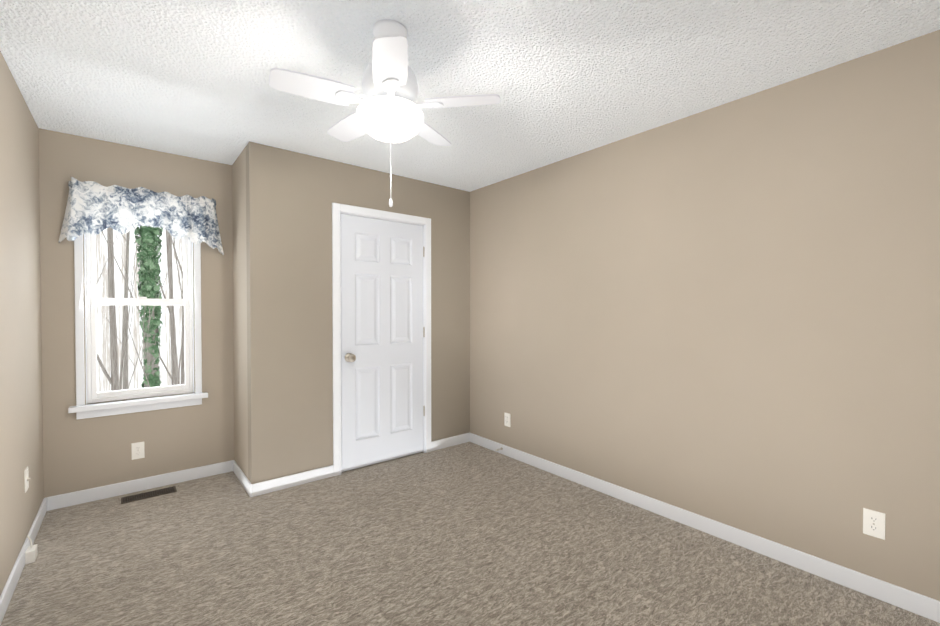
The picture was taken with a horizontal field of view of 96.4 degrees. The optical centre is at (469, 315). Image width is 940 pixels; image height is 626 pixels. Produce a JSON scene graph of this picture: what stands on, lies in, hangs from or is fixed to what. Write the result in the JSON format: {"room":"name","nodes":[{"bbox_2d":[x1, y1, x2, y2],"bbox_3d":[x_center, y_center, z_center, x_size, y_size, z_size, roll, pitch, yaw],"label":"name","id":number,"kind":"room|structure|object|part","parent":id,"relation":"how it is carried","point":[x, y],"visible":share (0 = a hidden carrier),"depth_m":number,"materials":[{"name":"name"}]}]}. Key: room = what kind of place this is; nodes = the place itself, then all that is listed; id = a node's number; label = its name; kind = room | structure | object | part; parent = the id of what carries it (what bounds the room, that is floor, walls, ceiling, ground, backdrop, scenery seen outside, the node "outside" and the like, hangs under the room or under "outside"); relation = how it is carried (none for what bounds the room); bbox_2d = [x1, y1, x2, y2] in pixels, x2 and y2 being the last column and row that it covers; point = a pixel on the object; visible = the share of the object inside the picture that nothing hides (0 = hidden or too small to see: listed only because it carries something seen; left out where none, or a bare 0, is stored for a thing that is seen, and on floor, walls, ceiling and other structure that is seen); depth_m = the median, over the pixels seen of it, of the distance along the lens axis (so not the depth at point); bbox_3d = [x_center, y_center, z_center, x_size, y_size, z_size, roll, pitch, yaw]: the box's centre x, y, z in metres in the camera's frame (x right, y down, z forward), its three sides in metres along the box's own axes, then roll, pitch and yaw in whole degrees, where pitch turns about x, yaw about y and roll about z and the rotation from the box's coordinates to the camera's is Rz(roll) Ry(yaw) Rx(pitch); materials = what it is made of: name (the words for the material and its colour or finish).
{"room":"empty bedroom","nodes":[
{"label":"empty bedroom","id":0,"kind":"room"},
{"bbox_2d":[0,51,43,595],"bbox_3d":[-1.355,0.058,0.892,0.120,2.440,4.780,-1,1,-39],"label":"wall","id":1,"kind":"structure","parent":0,"point":[21,425],"depth_m":2.12,"materials":[{"name":"paint"}]},
{"bbox_2d":[0,497,46,624],"bbox_3d":[-1.297,1.233,0.943,0.013,0.088,4.520,-1,1,-39],"label":"baseboard","id":2,"kind":"structure","parent":1,"relation":"attached to","point":[11,584],"depth_m":2.02,"materials":[{"name":"white wood"}]},
{"bbox_2d":[24,467,30,492],"bbox_3d":[-2.350,0.869,2.235,0.018,0.116,0.072,-1,1,-39],"label":"jack","id":3,"kind":"object","parent":1,"relation":"attached to","point":[26,475],"visible":1,"depth_m":2.21,"materials":[{"name":"white plastic"}]},
{"bbox_2d":[39,128,233,497],"bbox_3d":[-2.312,0.026,3.104,1.190,2.440,0.140,-1,1,-39],"label":"wall","id":4,"kind":"structure","parent":0,"point":[84,454],"depth_m":2.92,"materials":[{"name":"paint"}]},
{"bbox_2d":[131,442,144,459],"bbox_3d":[-2.358,0.958,2.985,0.072,0.116,0.008,-1,1,-39],"label":"outlet","id":5,"kind":"object","parent":4,"relation":"attached to","point":[138,451],"visible":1,"depth_m":2.98,"materials":[{"name":"white plastic"}]},
{"bbox_2d":[68,226,207,418],"bbox_3d":[-2.351,-0.082,3.016,0.774,1.526,0.175,-1,1,-39],"label":"window","id":6,"kind":"structure","parent":4,"relation":"in","point":[92,302],"depth_m":2.95,"materials":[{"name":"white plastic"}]},
{"bbox_2d":[47,460,232,510],"bbox_3d":[-2.301,1.203,3.031,1.067,0.088,0.013,-1,1,-39],"label":"baseboard","id":7,"kind":"structure","parent":4,"relation":"attached to","point":[91,494],"depth_m":2.97,"materials":[{"name":"white wood"}]},
{"bbox_2d":[58,177,223,254],"bbox_3d":[-2.262,-0.681,2.959,0.928,0.424,0.132,-1,1,-39],"label":"valance","id":8,"kind":"object","parent":4,"relation":"attached to","point":[94,208],"visible":1,"depth_m":2.89,"materials":[{"name":"fabric"}]},
{"bbox_2d":[232,146,247,478],"bbox_3d":[-1.691,0.025,3.197,0.110,2.440,0.500,-1,1,-39],"label":"wall","id":9,"kind":"structure","parent":0,"point":[240,312],"depth_m":3.15,"materials":[{"name":"paint"}]},
{"bbox_2d":[233,460,251,497],"bbox_3d":[-1.696,1.202,3.122,0.013,0.088,0.610,-1,1,-39],"label":"baseboard","id":10,"kind":"structure","parent":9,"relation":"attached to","point":[243,479],"depth_m":3.07,"materials":[{"name":"white wood"}]},
{"bbox_2d":[246,141,469,483],"bbox_3d":[-0.789,0.020,3.538,1.940,2.440,0.110,-1,1,-39],"label":"wall","id":11,"kind":"structure","parent":0,"point":[292,197],"depth_m":3.13,"materials":[{"name":"beige paint"}]},
{"bbox_2d":[252,465,333,496],"bbox_3d":[-1.281,1.203,3.076,0.572,0.088,0.013,-1,1,-39],"label":"baseboard","id":12,"kind":"structure","parent":11,"relation":"attached to","point":[276,484],"depth_m":3.05,"materials":[{"name":"white wood"}]},
{"bbox_2d":[332,203,430,475],"bbox_3d":[-0.740,0.183,3.568,0.906,2.114,0.130,-1,1,-39],"label":"door frame","id":13,"kind":"structure","parent":11,"relation":"attached to","point":[337,208],"depth_m":3.33,"materials":[{"name":"white wood"}]},
{"bbox_2d":[340,214,424,471],"bbox_3d":[-0.699,0.213,3.524,0.769,2.030,0.108,-1,1,-39],"label":"door","id":14,"kind":"structure","parent":11,"relation":"in","point":[382,389],"depth_m":3.51,"materials":[{"name":"white paint"},{"name":"brushed nickel"}]},
{"bbox_2d":[431,433,468,450],"bbox_3d":[-0.182,1.190,3.970,0.449,0.088,0.013,-1,1,-39],"label":"baseboard","id":15,"kind":"structure","parent":11,"relation":"attached to","point":[448,442],"depth_m":3.95,"materials":[{"name":"white wood"}]},
{"bbox_2d":[0,442,939,625],"bbox_3d":[-0.138,1.314,1.901,3.260,0.100,4.780,-1,1,-39],"label":"floor","id":16,"kind":"structure","parent":0,"point":[468,534],"depth_m":2.15,"materials":[{"name":"carpet"}]},
{"bbox_2d":[25,536,37,564],"bbox_3d":[-2.263,1.194,2.167,0.035,0.131,0.080,-1,1,-39],"label":"cable box","id":17,"kind":"object","parent":16,"relation":"on","point":[31,553],"visible":1,"depth_m":2.15,"materials":[{"name":"white plastic"}]},
{"bbox_2d":[121,486,176,503],"bbox_3d":[-2.236,1.247,2.929,0.305,0.006,0.115,-1,1,-39],"label":"floor air vent","id":18,"kind":"object","parent":16,"relation":"on","point":[145,495],"visible":1,"depth_m":2.92,"materials":[{"name":"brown metal"}]},
{"bbox_2d":[0,0,939,191],"bbox_3d":[-0.138,-1.226,1.865,3.260,0.100,4.780,-1,1,-39],"label":"ceiling","id":19,"kind":"structure","parent":0,"point":[563,79],"depth_m":1.96,"materials":[{"name":"white paint"}]},
{"bbox_2d":[269,19,499,206],"bbox_3d":[-0.351,-0.812,1.743,0.873,0.724,0.866,-1,1,-39],"label":"fan","id":20,"kind":"object","parent":19,"relation":"hanging from","point":[389,110],"visible":1,"depth_m":1.64,"materials":[{"name":"white plastic"}]},
{"bbox_3d":[-0.328,-0.791,1.737,0.272,0.124,0.272,-1,1,-39],"label":"globe","id":21,"kind":"part","parent":20,"relation":"part of"},
{"bbox_2d":[470,30,939,600],"bbox_3d":[1.282,0.033,2.627,0.120,2.440,4.140,-1,1,-39],"label":"wall","id":22,"kind":"structure","parent":0,"point":[728,314],"depth_m":2.26,"materials":[{"name":"paint"}]},
{"bbox_2d":[504,412,510,426],"bbox_3d":[0.329,0.918,3.708,0.008,0.116,0.072,-1,1,-39],"label":"electrical outlet","id":23,"kind":"object","parent":22,"relation":"attached to","point":[507,419],"visible":1,"depth_m":3.70,"materials":[{"name":"white plastic"}]},
{"bbox_2d":[469,433,939,622],"bbox_3d":[1.227,1.210,2.605,0.013,0.088,3.910,-1,1,-39],"label":"baseboard","id":24,"kind":"structure","parent":22,"relation":"attached to","point":[910,601],"depth_m":2.25,"materials":[{"name":"white wood"}]},
{"bbox_2d":[863,508,884,539],"bbox_3d":[1.813,0.934,1.886,0.008,0.116,0.072,-1,1,-39],"label":"electrical outlet","id":25,"kind":"object","parent":22,"relation":"attached to","point":[873,523],"visible":1,"depth_m":1.88,"materials":[{"name":"white plastic"}]},
{"label":"outside","id":26,"kind":"structure","parent":0,"visible":0},
{"bbox_2d":[85,226,182,392],"bbox_3d":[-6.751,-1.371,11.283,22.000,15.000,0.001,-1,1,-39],"label":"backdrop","id":27,"kind":"structure","parent":26,"point":[103,349],"depth_m":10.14,"materials":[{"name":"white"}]},
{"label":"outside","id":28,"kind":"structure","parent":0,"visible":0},
{"bbox_2d":[96,225,184,390],"bbox_3d":[-5.835,-2.877,7.776,6.097,16.119,7.749,-1,1,-39],"label":"trees","id":29,"kind":"object","parent":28,"point":[148,235],"depth_m":6.64,"materials":[{"name":"green plant"}]}
]}

